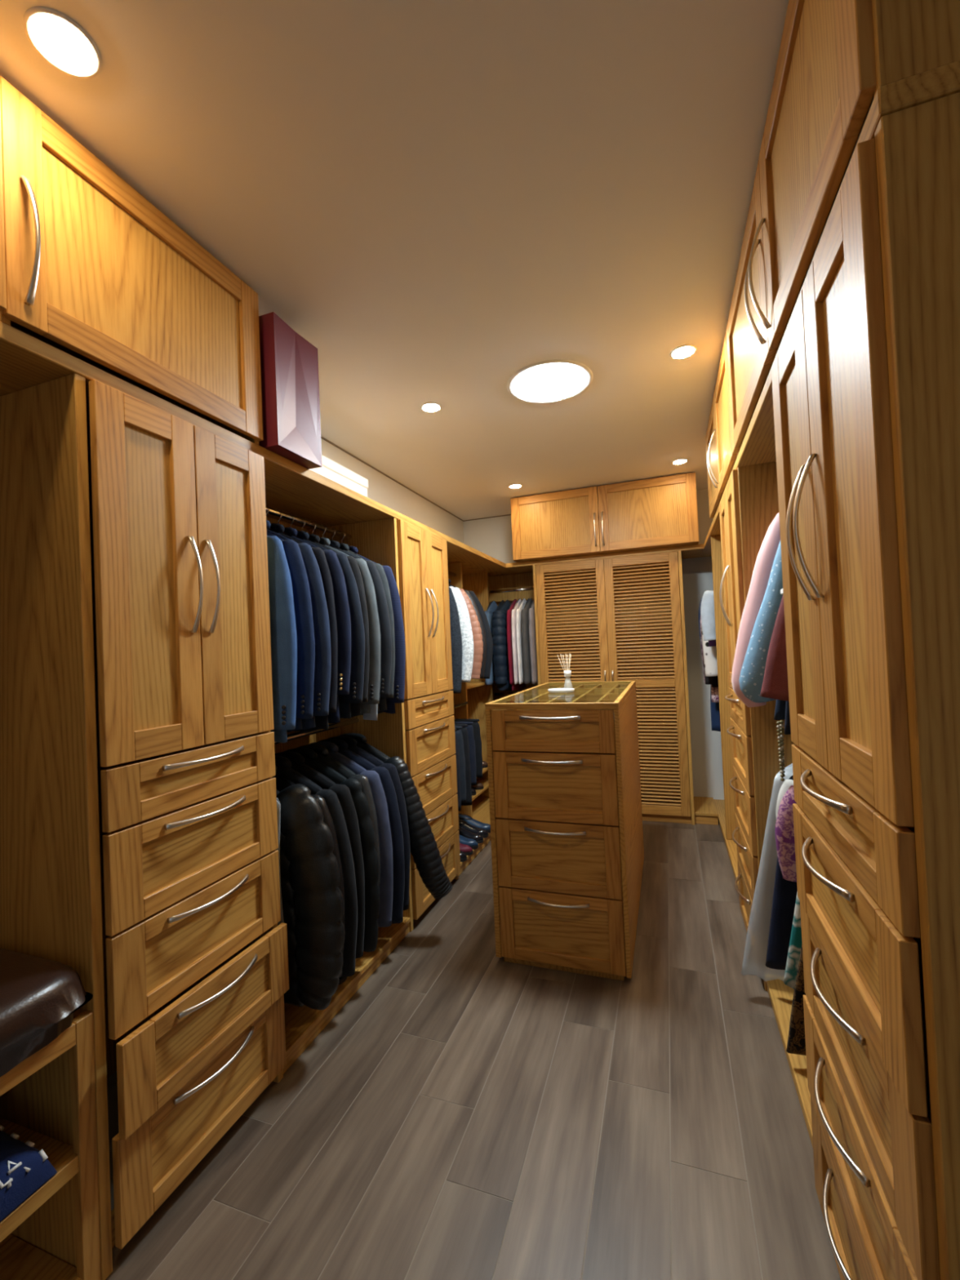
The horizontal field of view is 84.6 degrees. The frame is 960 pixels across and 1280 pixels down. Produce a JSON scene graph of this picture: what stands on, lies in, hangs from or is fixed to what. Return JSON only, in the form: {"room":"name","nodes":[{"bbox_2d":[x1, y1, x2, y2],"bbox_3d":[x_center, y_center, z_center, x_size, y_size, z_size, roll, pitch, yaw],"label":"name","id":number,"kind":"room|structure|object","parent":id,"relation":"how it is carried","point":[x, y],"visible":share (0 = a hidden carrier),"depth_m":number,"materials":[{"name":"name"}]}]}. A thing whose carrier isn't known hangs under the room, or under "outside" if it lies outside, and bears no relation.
{"room":"walk-in closet","nodes":[
{"label":"walk-in closet","id":0,"kind":"room"},
{"bbox_2d":[106,438,464,1089],"bbox_3d":[-1.139,0.183,2.019,0.100,2.560,6.146,-3,-1,19],"label":"wall","id":1,"kind":"structure","parent":0,"point":[381,489],"depth_m":3.63,"materials":[{"name":"paint"}]},
{"bbox_2d":[320,435,463,521],"bbox_3d":[-0.668,-1.091,3.366,0.006,0.008,3.096,-3,-1,19],"label":"trim","id":2,"kind":"structure","parent":1,"relation":"attached to","point":[322,437],"depth_m":3.46,"materials":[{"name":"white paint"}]},
{"bbox_2d":[0,0,874,519],"bbox_3d":[0.058,-1.198,1.597,2.764,0.080,6.146,-3,-1,19],"label":"ceiling","id":3,"kind":"structure","parent":0,"point":[446,200],"depth_m":1.34,"materials":[{"name":"paint"}]},
{"bbox_2d":[22,6,102,78],"bbox_3d":[-0.789,-1.126,1.000,0.117,0.009,0.117,-3,-1,19],"label":"recessed light","id":4,"kind":"object","parent":3,"relation":"in","point":[57,37],"visible":1,"depth_m":0.99,"materials":[{"name":"white plastic"}]},
{"bbox_2d":[31,15,94,73],"bbox_3d":[-0.789,-1.125,1.000,0.096,0.007,0.096,-3,-1,19],"label":"diffuser","id":5,"kind":"object","parent":4,"relation":"attached to","point":[60,40],"depth_m":0.99,"materials":[{"name":"white"}]},
{"bbox_2d":[506,359,593,403],"bbox_3d":[0.313,-1.149,2.370,0.386,0.013,0.386,-3,-1,19],"label":"ceiling light","id":6,"kind":"object","parent":3,"relation":"attached to","point":[548,381],"visible":1,"depth_m":2.34,"materials":[{"name":"white plastic"}]},
{"bbox_2d":[514,364,585,400],"bbox_3d":[0.313,-1.148,2.370,0.316,0.011,0.316,-3,-1,19],"label":"diffuser","id":7,"kind":"object","parent":6,"relation":"attached to","point":[540,382],"depth_m":2.34,"materials":[{"name":"white"}]},
{"bbox_2d":[670,344,697,359],"bbox_3d":[0.833,-1.177,2.160,0.102,0.009,0.102,-3,-1,19],"label":"recessed light","id":8,"kind":"object","parent":3,"relation":"in","point":[682,352],"visible":1,"depth_m":2.15,"materials":[{"name":"white plastic"}]},
{"bbox_2d":[672,346,694,358],"bbox_3d":[0.833,-1.176,2.160,0.084,0.007,0.084,-3,-1,19],"label":"diffuser","id":9,"kind":"object","parent":8,"relation":"attached to","point":[678,352],"depth_m":2.15,"materials":[{"name":"white"}]},
{"bbox_2d":[105,820,840,1279],"bbox_3d":[0.170,1.370,1.553,2.764,0.060,6.146,-3,-1,19],"label":"floor","id":10,"kind":"structure","parent":0,"point":[468,1113],"depth_m":1.44,"materials":[{"name":"grey wood"}]},
{"bbox_2d":[0,1008,101,1279],"bbox_3d":[-1.273,0.404,0.698,0.503,1.965,1.119,-3,-1,19],"label":"bench","id":11,"kind":"object","parent":10,"relation":"on","point":[47,1100],"visible":0.85,"depth_m":1.12,"materials":[{"name":"brown wood"}]},
{"bbox_2d":[0,1124,57,1222],"bbox_3d":[-1.108,1.022,0.930,0.397,0.114,0.416,-3,-1,19],"label":"shirt","id":12,"kind":"object","parent":11,"relation":"on","point":[24,1169],"visible":1,"depth_m":1.02,"materials":[{"name":"fabric"}]},
{"bbox_2d":[0,1117,79,1242],"bbox_3d":[-1.244,1.100,0.687,0.499,0.035,1.068,-3,-1,19],"label":"shelf","id":13,"kind":"object","parent":11,"relation":"attached to","point":[60,1150],"depth_m":1.09,"materials":[{"name":"brown wood"}]},
{"bbox_2d":[0,948,93,1076],"bbox_3d":[-1.234,0.746,0.699,0.519,0.126,1.086,-3,-1,19],"label":"seat cushion","id":14,"kind":"object","parent":11,"relation":"on","point":[40,997],"visible":1,"depth_m":1.04,"materials":[{"name":"black leather"}]},
{"bbox_2d":[0,373,288,1279],"bbox_3d":[-0.953,0.404,1.479,0.584,1.965,0.565,-3,-1,19],"label":"tall cabinet","id":15,"kind":"object","parent":10,"relation":"on","point":[139,841],"visible":0.99,"depth_m":1.25,"materials":[{"name":"brown wood"}]},
{"bbox_2d":[266,506,410,1074],"bbox_3d":[-0.751,0.407,2.173,0.503,1.965,0.876,-3,-1,19],"label":"bay","id":16,"kind":"object","parent":10,"relation":"on","point":[304,1024],"visible":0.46,"depth_m":2.10,"materials":[{"name":"brown wood"}]},
{"bbox_2d":[272,764,344,977],"bbox_3d":[-0.755,0.813,1.927,0.588,0.737,0.072,-3,-1,19],"label":"leather jacket","id":17,"kind":"object","parent":16,"relation":"hanging from","point":[282,782],"visible":0.03,"depth_m":1.84,"materials":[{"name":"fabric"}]},
{"bbox_2d":[275,783,345,1009],"bbox_3d":[-0.751,0.840,1.832,0.652,0.795,0.103,-3,-1,19],"label":"puffer jacket","id":18,"kind":"object","parent":16,"relation":"hanging from","point":[312,904],"visible":0.45,"depth_m":1.72,"materials":[{"name":"fabric"}]},
{"bbox_2d":[275,755,357,977],"bbox_3d":[-0.729,0.833,1.998,0.588,0.777,0.072,-3,-1,19],"label":"hooded jacket","id":19,"kind":"object","parent":16,"relation":"hanging from","point":[283,764],"visible":0.12,"depth_m":1.90,"materials":[{"name":"fabric"}]},
{"bbox_2d":[284,527,351,723],"bbox_3d":[-0.755,-0.064,2.100,0.552,0.785,0.068,-3,-1,19],"label":"suit jacket","id":20,"kind":"object","parent":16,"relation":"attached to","point":[341,606],"visible":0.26,"depth_m":2.00,"materials":[{"name":"fabric"}]},
{"bbox_2d":[275,751,364,958],"bbox_3d":[-0.710,0.823,2.077,0.572,0.756,0.064,-3,-1,19],"label":"coat","id":21,"kind":"object","parent":16,"relation":"hanging from","point":[297,760],"visible":0.08,"depth_m":1.98,"materials":[{"name":"fabric"}]},
{"bbox_2d":[284,747,379,951],"bbox_3d":[-0.677,0.833,2.148,0.585,0.776,0.083,-3,-1,19],"label":"coat","id":22,"kind":"object","parent":16,"relation":"hanging from","point":[371,861],"visible":0.18,"depth_m":2.05,"materials":[{"name":"fabric"}]},
{"bbox_2d":[295,744,380,918],"bbox_3d":[-0.668,0.814,2.230,0.547,0.735,0.064,-3,-1,19],"label":"coat","id":23,"kind":"object","parent":16,"relation":"hanging from","point":[322,753],"visible":0.07,"depth_m":2.16,"materials":[{"name":"fabric"}]},
{"bbox_2d":[308,741,393,927],"bbox_3d":[-0.636,0.824,2.292,0.567,0.756,0.064,-3,-1,19],"label":"coat","id":24,"kind":"object","parent":16,"relation":"hanging from","point":[386,886],"visible":0.11,"depth_m":2.19,"materials":[{"name":"fabric"}]},
{"bbox_2d":[317,738,404,924],"bbox_3d":[-0.604,0.833,2.358,0.583,0.776,0.064,-3,-1,19],"label":"coat","id":25,"kind":"object","parent":16,"relation":"hanging from","point":[398,865],"visible":0.1,"depth_m":2.25,"materials":[{"name":"fabric"}]},
{"bbox_2d":[328,736,410,910],"bbox_3d":[-0.585,0.824,2.425,0.573,0.756,0.064,-3,-1,19],"label":"coat","id":26,"kind":"object","parent":16,"relation":"hanging from","point":[352,743],"visible":0.09,"depth_m":2.33,"materials":[{"name":"fabric"}]},
{"bbox_2d":[337,733,452,899],"bbox_3d":[-0.485,0.813,2.491,0.714,0.742,0.126,-3,-1,19],"label":"puffer jacket","id":27,"kind":"object","parent":16,"relation":"hanging from","point":[424,851],"visible":0.31,"depth_m":2.37,"materials":[{"name":"fabric"}]},
{"bbox_3d":[-0.911,-0.431,1.835,0.364,0.197,0.014,-3,-1,19],"label":"hanger","id":28,"kind":"object","parent":16,"relation":"hanging from","visible":0},
{"bbox_2d":[266,535,297,742],"bbox_3d":[-0.862,-0.054,1.814,0.540,0.805,0.068,-3,-1,19],"label":"suit jacket","id":29,"kind":"object","parent":28,"relation":"hanging from","point":[283,637],"visible":0.28,"depth_m":1.71,"materials":[{"name":"fabric"}]},
{"bbox_3d":[-0.885,-0.431,1.911,0.364,0.197,0.014,-3,-1,19],"label":"hanger","id":30,"kind":"object","parent":16,"relation":"hanging from","visible":0},
{"bbox_2d":[266,530,315,732],"bbox_3d":[-0.830,-0.065,1.887,0.553,0.785,0.068,-3,-1,19],"label":"suit jacket","id":31,"kind":"object","parent":30,"relation":"hanging from","point":[300,582],"visible":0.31,"depth_m":1.79,"materials":[{"name":"fabric"}]},
{"bbox_3d":[-0.859,-0.431,1.982,0.364,0.197,0.014,-3,-1,19],"label":"hanger","id":32,"kind":"object","parent":16,"relation":"hanging from","visible":0},
{"bbox_2d":[266,520,331,729],"bbox_3d":[-0.800,-0.065,1.956,0.564,0.785,0.068,-3,-1,19],"label":"suit jacket","id":33,"kind":"object","parent":32,"relation":"hanging from","point":[322,666],"visible":0.22,"depth_m":1.85,"materials":[{"name":"fabric"}]},
{"bbox_3d":[-0.834,-0.431,2.052,0.364,0.197,0.014,-3,-1,19],"label":"hanger","id":34,"kind":"object","parent":16,"relation":"hanging from","visible":0},
{"bbox_2d":[270,523,337,731],"bbox_3d":[-0.785,-0.054,2.030,0.539,0.804,0.068,-3,-1,19],"label":"suit jacket","id":35,"kind":"object","parent":34,"relation":"hanging from","point":[321,722],"visible":0.12,"depth_m":1.94,"materials":[{"name":"fabric"}]},
{"bbox_3d":[-0.785,-0.430,2.192,0.364,0.197,0.014,-3,-1,19],"label":"hanger","id":36,"kind":"object","parent":16,"relation":"hanging from","visible":0},
{"bbox_2d":[296,530,364,718],"bbox_3d":[-0.725,-0.064,2.166,0.565,0.785,0.068,-3,-1,19],"label":"suit jacket","id":37,"kind":"object","parent":36,"relation":"hanging from","point":[357,634],"visible":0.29,"depth_m":2.06,"materials":[{"name":"fabric"}]},
{"bbox_3d":[-0.761,-0.430,2.260,0.364,0.197,0.014,-3,-1,19],"label":"hanger","id":38,"kind":"object","parent":16,"relation":"hanging from","visible":0},
{"bbox_2d":[307,533,368,718],"bbox_3d":[-0.712,-0.064,2.238,0.540,0.785,0.069,-3,-1,19],"label":"suit jacket","id":39,"kind":"object","parent":38,"relation":"hanging from","point":[355,708],"visible":0.09,"depth_m":2.15,"materials":[{"name":"fabric"}]},
{"bbox_3d":[-0.737,-0.430,2.328,0.364,0.197,0.014,-3,-1,19],"label":"hanger","id":40,"kind":"object","parent":16,"relation":"hanging from","visible":0},
{"bbox_2d":[319,537,380,714],"bbox_3d":[-0.683,-0.064,2.305,0.551,0.785,0.068,-3,-1,19],"label":"suit jacket","id":41,"kind":"object","parent":40,"relation":"hanging from","point":[374,682],"visible":0.2,"depth_m":2.20,"materials":[{"name":"fabric"}]},
{"bbox_3d":[-0.663,-0.430,2.536,0.364,0.197,0.014,-3,-1,19],"label":"hanger","id":42,"kind":"object","parent":16,"relation":"hanging from","visible":0},
{"bbox_2d":[348,546,405,713],"bbox_3d":[-0.609,-0.053,2.512,0.551,0.805,0.068,-3,-1,19],"label":"suit jacket","id":43,"kind":"object","parent":42,"relation":"hanging from","point":[399,634],"visible":0.18,"depth_m":2.41,"materials":[{"name":"fabric"}]},
{"bbox_2d":[308,517,460,932],"bbox_3d":[-0.476,0.407,2.860,0.562,1.965,0.601,-3,-1,19],"label":"tall cabinet","id":44,"kind":"object","parent":10,"relation":"on","point":[420,732],"visible":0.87,"depth_m":2.69,"materials":[{"name":"brown wood"}]},
{"bbox_2d":[447,562,537,875],"bbox_3d":[-0.018,0.405,3.895,0.733,1.965,1.654,-3,-1,19],"label":"bay","id":45,"kind":"object","parent":10,"relation":"on","point":[469,704],"visible":0.21,"depth_m":4.45,"materials":[{"name":"brown wood"}]},
{"bbox_2d":[0,321,703,576],"bbox_3d":[0.002,-0.626,2.226,1.983,0.034,4.795,-3,-1,19],"label":"shelf","id":46,"kind":"object","parent":45,"relation":"on","point":[26,361],"visible":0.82,"depth_m":1.95,"materials":[{"name":"brown wood"}]},
{"bbox_2d":[0,93,6,311],"bbox_3d":[-1.272,-0.864,0.773,0.574,0.498,0.704,-3,-1,19],"label":"upper cabinet","id":47,"kind":"object","parent":46,"relation":"on","point":[2,268],"visible":1,"depth_m":1.01,"materials":[{"name":"brown wood"}]},
{"bbox_2d":[0,75,263,444],"bbox_3d":[-1.043,-0.862,1.437,0.562,0.498,0.698,-3,-1,19],"label":"upper cabinet","id":48,"kind":"object","parent":46,"relation":"on","point":[96,273],"visible":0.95,"depth_m":1.26,"materials":[{"name":"brown wood"}]},
{"bbox_2d":[258,311,322,469],"bbox_3d":[-0.680,-0.838,1.822,0.133,0.431,0.228,-3,-1,19],"label":"box","id":49,"kind":"object","parent":46,"relation":"on","point":[291,400],"visible":0.82,"depth_m":1.76,"materials":[{"name":"red"}]},
{"bbox_2d":[310,454,368,497],"bbox_3d":[-0.825,-0.740,2.556,0.190,0.274,0.775,-3,-1,19],"label":"storage box","id":50,"kind":"object","parent":46,"relation":"on","point":[331,469],"visible":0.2,"depth_m":2.66,"materials":[{"name":"white plastic"}]},
{"bbox_2d":[510,471,698,562],"bbox_3d":[0.963,-0.902,4.137,1.353,0.497,0.550,-3,-1,19],"label":"upper cabinet","id":51,"kind":"object","parent":46,"relation":"on","point":[656,513],"visible":0.94,"depth_m":3.90,"materials":[{"name":"brown wood"}]},
{"bbox_2d":[448,586,462,693],"bbox_3d":[-0.365,-0.051,3.212,0.543,0.756,0.064,-3,-1,19],"label":"cardigan","id":52,"kind":"object","parent":45,"relation":"hanging from","point":[455,632],"visible":0.09,"depth_m":3.11,"materials":[{"name":"fabric"}]},
{"bbox_2d":[449,586,473,682],"bbox_3d":[-0.320,-0.081,3.281,0.588,0.699,0.064,-3,-1,19],"label":"jacket","id":53,"kind":"object","parent":45,"relation":"hanging from","point":[465,626],"visible":0.1,"depth_m":3.17,"materials":[{"name":"fabric"}]},
{"bbox_2d":[448,586,483,679],"bbox_3d":[-0.266,-0.085,3.425,0.595,0.689,0.066,-3,-1,19],"label":"jacket","id":54,"kind":"object","parent":45,"relation":"hanging from","point":[477,631],"visible":0.25,"depth_m":3.32,"materials":[{"name":"fabric"}]},
{"bbox_2d":[448,584,486,678],"bbox_3d":[-0.240,-0.085,3.506,0.588,0.689,0.065,-3,-1,19],"label":"leather jacket","id":55,"kind":"object","parent":45,"relation":"hanging from","point":[482,626],"visible":0.08,"depth_m":3.40,"materials":[{"name":"fabric"}]},
{"bbox_2d":[448,578,493,679],"bbox_3d":[-0.205,-0.080,3.584,0.603,0.700,0.064,-3,-1,19],"label":"coat","id":56,"kind":"object","parent":45,"relation":"hanging from","point":[488,634],"visible":0.06,"depth_m":3.48,"materials":[{"name":"fabric"}]},
{"bbox_2d":[471,778,488,800],"bbox_3d":[-0.101,1.186,4.187,0.285,0.018,0.578,-3,-1,19],"label":"shelf","id":57,"kind":"object","parent":45,"relation":"attached to","point":[484,781],"depth_m":4.20,"materials":[{"name":"brown wood"}]},
{"bbox_2d":[484,600,497,684],"bbox_3d":[0.119,0.012,4.447,0.064,0.697,0.483,-3,-1,19],"label":"denim jacket","id":58,"kind":"object","parent":45,"relation":"hanging from","point":[492,606],"visible":0.16,"depth_m":4.30,"materials":[{"name":"fabric"}]},
{"bbox_2d":[491,599,511,690],"bbox_3d":[0.219,0.037,4.411,0.146,0.758,0.487,-3,-1,19],"label":"coat","id":59,"kind":"object","parent":45,"relation":"hanging from","point":[499,624],"visible":0.56,"depth_m":4.21,"materials":[{"name":"fabric"}]},
{"bbox_2d":[489,586,533,593],"bbox_3d":[0.289,-0.418,4.418,0.426,0.025,0.025,-3,-1,19],"label":"rail","id":60,"kind":"object","parent":45,"relation":"attached to","point":[530,588],"visible":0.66,"depth_m":4.42,"materials":[{"name":"silver metal"}]},
{"bbox_2d":[515,598,526,684],"bbox_3d":[0.372,0.000,4.358,0.032,0.698,0.482,-3,-1,19],"label":"blouse","id":61,"kind":"object","parent":60,"relation":"hanging from","point":[518,612],"visible":0.34,"depth_m":4.15,"materials":[{"name":"fabric"}]},
{"bbox_2d":[506,599,525,690],"bbox_3d":[0.303,0.033,4.382,0.032,0.758,0.483,-3,-1,19],"label":"dress","id":62,"kind":"object","parent":45,"relation":"hanging from","point":[514,686],"visible":0.34,"depth_m":4.18,"materials":[{"name":"fabric"}]},
{"bbox_2d":[511,598,521,684],"bbox_3d":[0.337,0.001,4.370,0.032,0.697,0.482,-3,-1,19],"label":"blouse","id":63,"kind":"object","parent":45,"relation":"hanging from","point":[518,602],"visible":0.37,"depth_m":4.16,"materials":[{"name":"fabric"}]},
{"bbox_2d":[520,597,533,684],"bbox_3d":[0.420,-0.003,4.340,0.056,0.698,0.484,-3,-1,19],"label":"coat","id":64,"kind":"object","parent":45,"relation":"hanging from","point":[525,611],"visible":0.43,"depth_m":4.13,"materials":[{"name":"fabric"}]},
{"bbox_2d":[528,600,537,685],"bbox_3d":[0.472,0.005,4.322,0.044,0.718,0.482,-3,-1,19],"label":"jacket","id":65,"kind":"object","parent":45,"relation":"hanging from","point":[532,639],"visible":0.38,"depth_m":4.12,"materials":[{"name":"fabric"}]},
{"bbox_3d":[-0.327,0.512,3.202,0.341,0.144,0.014,-3,-1,19],"label":"hanger","id":66,"kind":"object","parent":45,"relation":"hanging from","visible":0},
{"bbox_2d":[454,728,461,810],"bbox_3d":[-0.315,0.781,3.197,0.417,0.490,0.061,-3,-1,19],"label":"trousers","id":67,"kind":"object","parent":66,"relation":"hanging from","point":[458,768],"visible":0.07,"depth_m":3.13,"materials":[{"name":"fabric"}]},
{"bbox_3d":[-0.297,0.512,3.287,0.341,0.144,0.014,-3,-1,19],"label":"hanger","id":68,"kind":"object","parent":45,"relation":"hanging from","visible":0},
{"bbox_2d":[454,725,466,803],"bbox_3d":[-0.286,0.772,3.283,0.419,0.470,0.061,-3,-1,19],"label":"trousers","id":69,"kind":"object","parent":68,"relation":"hanging from","point":[459,733],"visible":0.12,"depth_m":3.21,"materials":[{"name":"fabric"}]},
{"bbox_3d":[-0.267,0.512,3.372,0.341,0.144,0.014,-3,-1,19],"label":"hanger","id":70,"kind":"object","parent":45,"relation":"hanging from","visible":0},
{"bbox_2d":[454,723,471,805],"bbox_3d":[-0.255,0.792,3.367,0.416,0.510,0.061,-3,-1,19],"label":"trousers","id":71,"kind":"object","parent":70,"relation":"hanging from","point":[464,732],"visible":0.16,"depth_m":3.30,"materials":[{"name":"fabric"}]},
{"bbox_3d":[-0.234,0.512,3.466,0.341,0.144,0.014,-3,-1,19],"label":"hanger","id":72,"kind":"object","parent":45,"relation":"hanging from","visible":0},
{"bbox_2d":[454,721,476,785],"bbox_3d":[-0.223,0.742,3.462,0.416,0.410,0.061,-3,-1,19],"label":"trousers","id":73,"kind":"object","parent":72,"relation":"hanging from","point":[469,728],"visible":0.17,"depth_m":3.39,"materials":[{"name":"fabric"}]},
{"bbox_3d":[-0.194,0.513,3.579,0.341,0.144,0.014,-3,-1,19],"label":"hanger","id":74,"kind":"object","parent":45,"relation":"hanging from","visible":0},
{"bbox_2d":[454,718,482,777],"bbox_3d":[-0.184,0.733,3.575,0.417,0.390,0.061,-3,-1,19],"label":"trousers","id":75,"kind":"object","parent":74,"relation":"hanging from","point":[475,725],"visible":0.22,"depth_m":3.50,"materials":[{"name":"fabric"}]},
{"bbox_2d":[484,680,644,980],"bbox_3d":[0.497,0.801,2.680,0.548,1.087,1.248,-3,-1,19],"label":"island","id":76,"kind":"object","parent":10,"relation":"on","point":[565,799],"visible":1,"depth_m":2.14,"materials":[{"name":"brown wood"}]},
{"bbox_2d":[506,684,625,721],"bbox_3d":[0.485,0.303,2.708,0.506,0.062,1.163,-3,-1,19],"label":"tray","id":77,"kind":"object","parent":76,"relation":"on","point":[582,693],"depth_m":2.67,"materials":[{"name":"brown wood"}]},
{"bbox_2d":[532,550,718,825],"bbox_3d":[1.115,0.360,4.123,1.251,1.964,0.472,-3,-1,19],"label":"tall cabinet","id":78,"kind":"object","parent":10,"relation":"on","point":[618,618],"visible":0.57,"depth_m":3.97,"materials":[{"name":"brown wood"}]},
{"bbox_2d":[711,535,738,889],"bbox_3d":[1.765,0.316,3.227,0.574,1.965,1.722,-3,-1,19],"label":"bay","id":79,"kind":"object","parent":10,"relation":"on","point":[725,808],"visible":0.18,"depth_m":3.29,"materials":[{"name":"brown wood"}]},
{"bbox_2d":[700,591,715,640],"bbox_3d":[1.721,-0.217,3.316,0.621,0.418,0.064,-3,-1,19],"label":"shirt","id":80,"kind":"object","parent":79,"relation":"hanging from","point":[707,606],"visible":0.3,"depth_m":3.38,"materials":[{"name":"fabric"}]},
{"bbox_2d":[697,596,720,731],"bbox_3d":[1.863,0.108,3.663,0.615,1.068,0.064,-3,-1,19],"label":"dress","id":81,"kind":"object","parent":79,"relation":"hanging from","point":[714,706],"visible":0.06,"depth_m":3.72,"materials":[{"name":"fabric"}]},
{"bbox_2d":[702,631,717,676],"bbox_3d":[1.781,-0.098,3.454,0.609,0.657,0.064,-3,-1,19],"label":"blouse","id":82,"kind":"object","parent":79,"relation":"hanging from","point":[709,652],"visible":0.06,"depth_m":3.51,"materials":[{"name":"fabric"}]},
{"bbox_2d":[700,60,959,557],"bbox_3d":[1.390,-0.685,2.310,0.578,0.034,3.709,-3,-1,19],"label":"shelf","id":83,"kind":"object","parent":79,"relation":"on","point":[758,445],"visible":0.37,"depth_m":0.69,"materials":[{"name":"brown wood"}]},
{"bbox_2d":[705,333,737,518],"bbox_3d":[1.390,-0.951,2.432,0.632,0.498,1.110,-3,-1,19],"label":"upper cabinet","id":84,"kind":"object","parent":83,"relation":"on","point":[721,460],"visible":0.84,"depth_m":2.43,"materials":[{"name":"brown wood"}]},
{"bbox_2d":[725,0,959,454],"bbox_3d":[0.969,-0.953,1.244,0.632,0.498,1.408,-3,-1,19],"label":"upper cabinet","id":85,"kind":"object","parent":83,"relation":"on","point":[834,56],"visible":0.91,"depth_m":0.94,"materials":[{"name":"brown wood"}]},
{"bbox_2d":[719,462,795,991],"bbox_3d":[1.356,0.315,2.160,0.632,1.965,0.562,-3,-1,19],"label":"tall cabinet","id":86,"kind":"object","parent":10,"relation":"on","point":[748,504],"visible":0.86,"depth_m":1.99,"materials":[{"name":"brown wood"}]},
{"bbox_2d":[765,978,813,1147],"bbox_3d":[1.163,0.312,1.526,0.574,1.965,0.760,-3,-1,19],"label":"bay","id":87,"kind":"object","parent":10,"relation":"on","point":[780,995],"visible":0.1,"depth_m":1.64,"materials":[{"name":"brown wood"}]},
{"bbox_2d":[741,763,792,981],"bbox_3d":[1.238,0.789,1.839,0.632,0.838,0.099,-3,-1,19],"label":"coat","id":88,"kind":"object","parent":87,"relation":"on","point":[758,927],"visible":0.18,"depth_m":1.89,"materials":[{"name":"white"}]},
{"bbox_2d":[760,594,789,701],"bbox_3d":[1.010,-0.188,1.422,0.490,0.715,0.077,-3,-1,19],"label":"sweater","id":89,"kind":"object","parent":87,"relation":"hanging from","point":[775,683],"visible":0.05,"depth_m":1.46,"materials":[{"name":"fabric"}]},
{"bbox_2d":[765,774,797,969],"bbox_3d":[1.223,0.740,1.760,0.517,0.775,0.069,-3,-1,19],"label":"dress","id":90,"kind":"object","parent":87,"relation":"hanging from","point":[784,894],"visible":0.14,"depth_m":1.81,"materials":[{"name":"fabric"}]},
{"bbox_2d":[774,785,796,881],"bbox_3d":[1.163,0.551,1.613,0.466,0.398,0.064,-3,-1,19],"label":"blouse","id":91,"kind":"object","parent":87,"relation":"hanging from","point":[784,828],"visible":0.07,"depth_m":1.66,"materials":[{"name":"fabric"}]},
{"bbox_2d":[783,892,802,989],"bbox_3d":[1.142,0.700,1.537,0.486,0.695,0.056,-3,-1,19],"label":"blouse","id":92,"kind":"object","parent":87,"relation":"hanging from","point":[795,943],"visible":0.12,"depth_m":1.59,"materials":[{"name":"fabric"}]},
{"bbox_2d":[786,943,806,1055],"bbox_3d":[1.119,0.778,1.461,0.516,0.818,0.066,-3,-1,19],"label":"skirt","id":93,"kind":"object","parent":87,"relation":"hanging from","point":[796,1044],"visible":0.14,"depth_m":1.52,"materials":[{"name":"fabric"}]},
{"bbox_3d":[1.120,-0.536,1.647,0.274,0.171,0.014,-3,-1,19],"label":"hanger","id":94,"kind":"object","parent":87,"relation":"hanging from","visible":0},
{"bbox_2d":[773,699,786,719],"bbox_3d":[1.137,-0.149,1.642,0.432,0.795,0.054,-3,-1,19],"label":"blouse","id":95,"kind":"object","parent":94,"relation":"hanging from","point":[780,710],"visible":0.04,"depth_m":1.69,"materials":[{"name":"fabric"}]},
{"bbox_2d":[776,720,785,781],"bbox_3d":[0.953,0.348,1.667,0.017,0.184,0.069,-3,-1,37],"label":"necklace","id":96,"kind":"object","parent":95,"relation":"hanging from","point":[780,724],"visible":1,"depth_m":1.65,"materials":[{"name":"silver"}]},
{"bbox_2d":[771,92,959,1279],"bbox_3d":[0.896,0.312,0.868,0.636,1.965,0.657,-3,-1,19],"label":"tall cabinet","id":97,"kind":"object","parent":10,"relation":"on","point":[865,369],"visible":1,"depth_m":0.71,"materials":[{"name":"brown wood"}]},
{"bbox_2d":[462,488,724,799],"bbox_3d":[1.125,0.126,4.424,2.564,2.560,0.100,-3,-1,19],"label":"wall","id":98,"kind":"structure","parent":0,"point":[492,536],"depth_m":4.16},
{"bbox_3d":[-0.713,-0.430,2.396,0.364,0.197,0.014,-3,-1,19],"label":"hanger","id":99,"kind":"object","parent":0,"visible":0},
{"bbox_2d":[329,540,391,711],"bbox_3d":[-0.652,-0.064,2.371,0.566,0.785,0.068,-3,-1,19],"label":"suit jacket","id":100,"kind":"object","parent":99,"relation":"hanging from","point":[381,602],"visible":0.16,"depth_m":2.27,"materials":[{"name":"fabric"}]},
{"bbox_3d":[-0.688,-0.430,2.464,0.364,0.197,0.014,-3,-1,19],"label":"hanger","id":101,"kind":"object","parent":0,"visible":0},
{"bbox_2d":[339,542,395,711],"bbox_3d":[-0.639,-0.063,2.442,0.540,0.785,0.068,-3,-1,19],"label":"suit jacket","id":102,"kind":"object","parent":101,"relation":"hanging from","point":[382,704],"visible":0.1,"depth_m":2.35,"materials":[{"name":"fabric"}]},
{"bbox_3d":[1.184,-0.535,1.829,0.274,0.171,0.014,-3,-1,19],"label":"hanger","id":103,"kind":"object","parent":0,"visible":0},
{"bbox_2d":[731,512,780,707],"bbox_3d":[1.148,-0.157,1.832,0.529,0.775,0.085,-3,-1,16],"label":"blouse","id":104,"kind":"object","parent":103,"relation":"hanging from","point":[766,556],"visible":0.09,"depth_m":1.86,"materials":[{"name":"pink"}]},
{"bbox_3d":[1.148,-0.536,1.727,0.274,0.171,0.014,-3,-1,19],"label":"hanger","id":105,"kind":"object","parent":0,"visible":0},
{"bbox_2d":[738,540,782,702],"bbox_3d":[1.126,-0.171,1.731,0.527,0.749,0.092,-3,-1,17],"label":"shirt","id":106,"kind":"object","parent":105,"relation":"hanging from","point":[752,673],"visible":0.09,"depth_m":1.76,"materials":[{"name":"fabric"}]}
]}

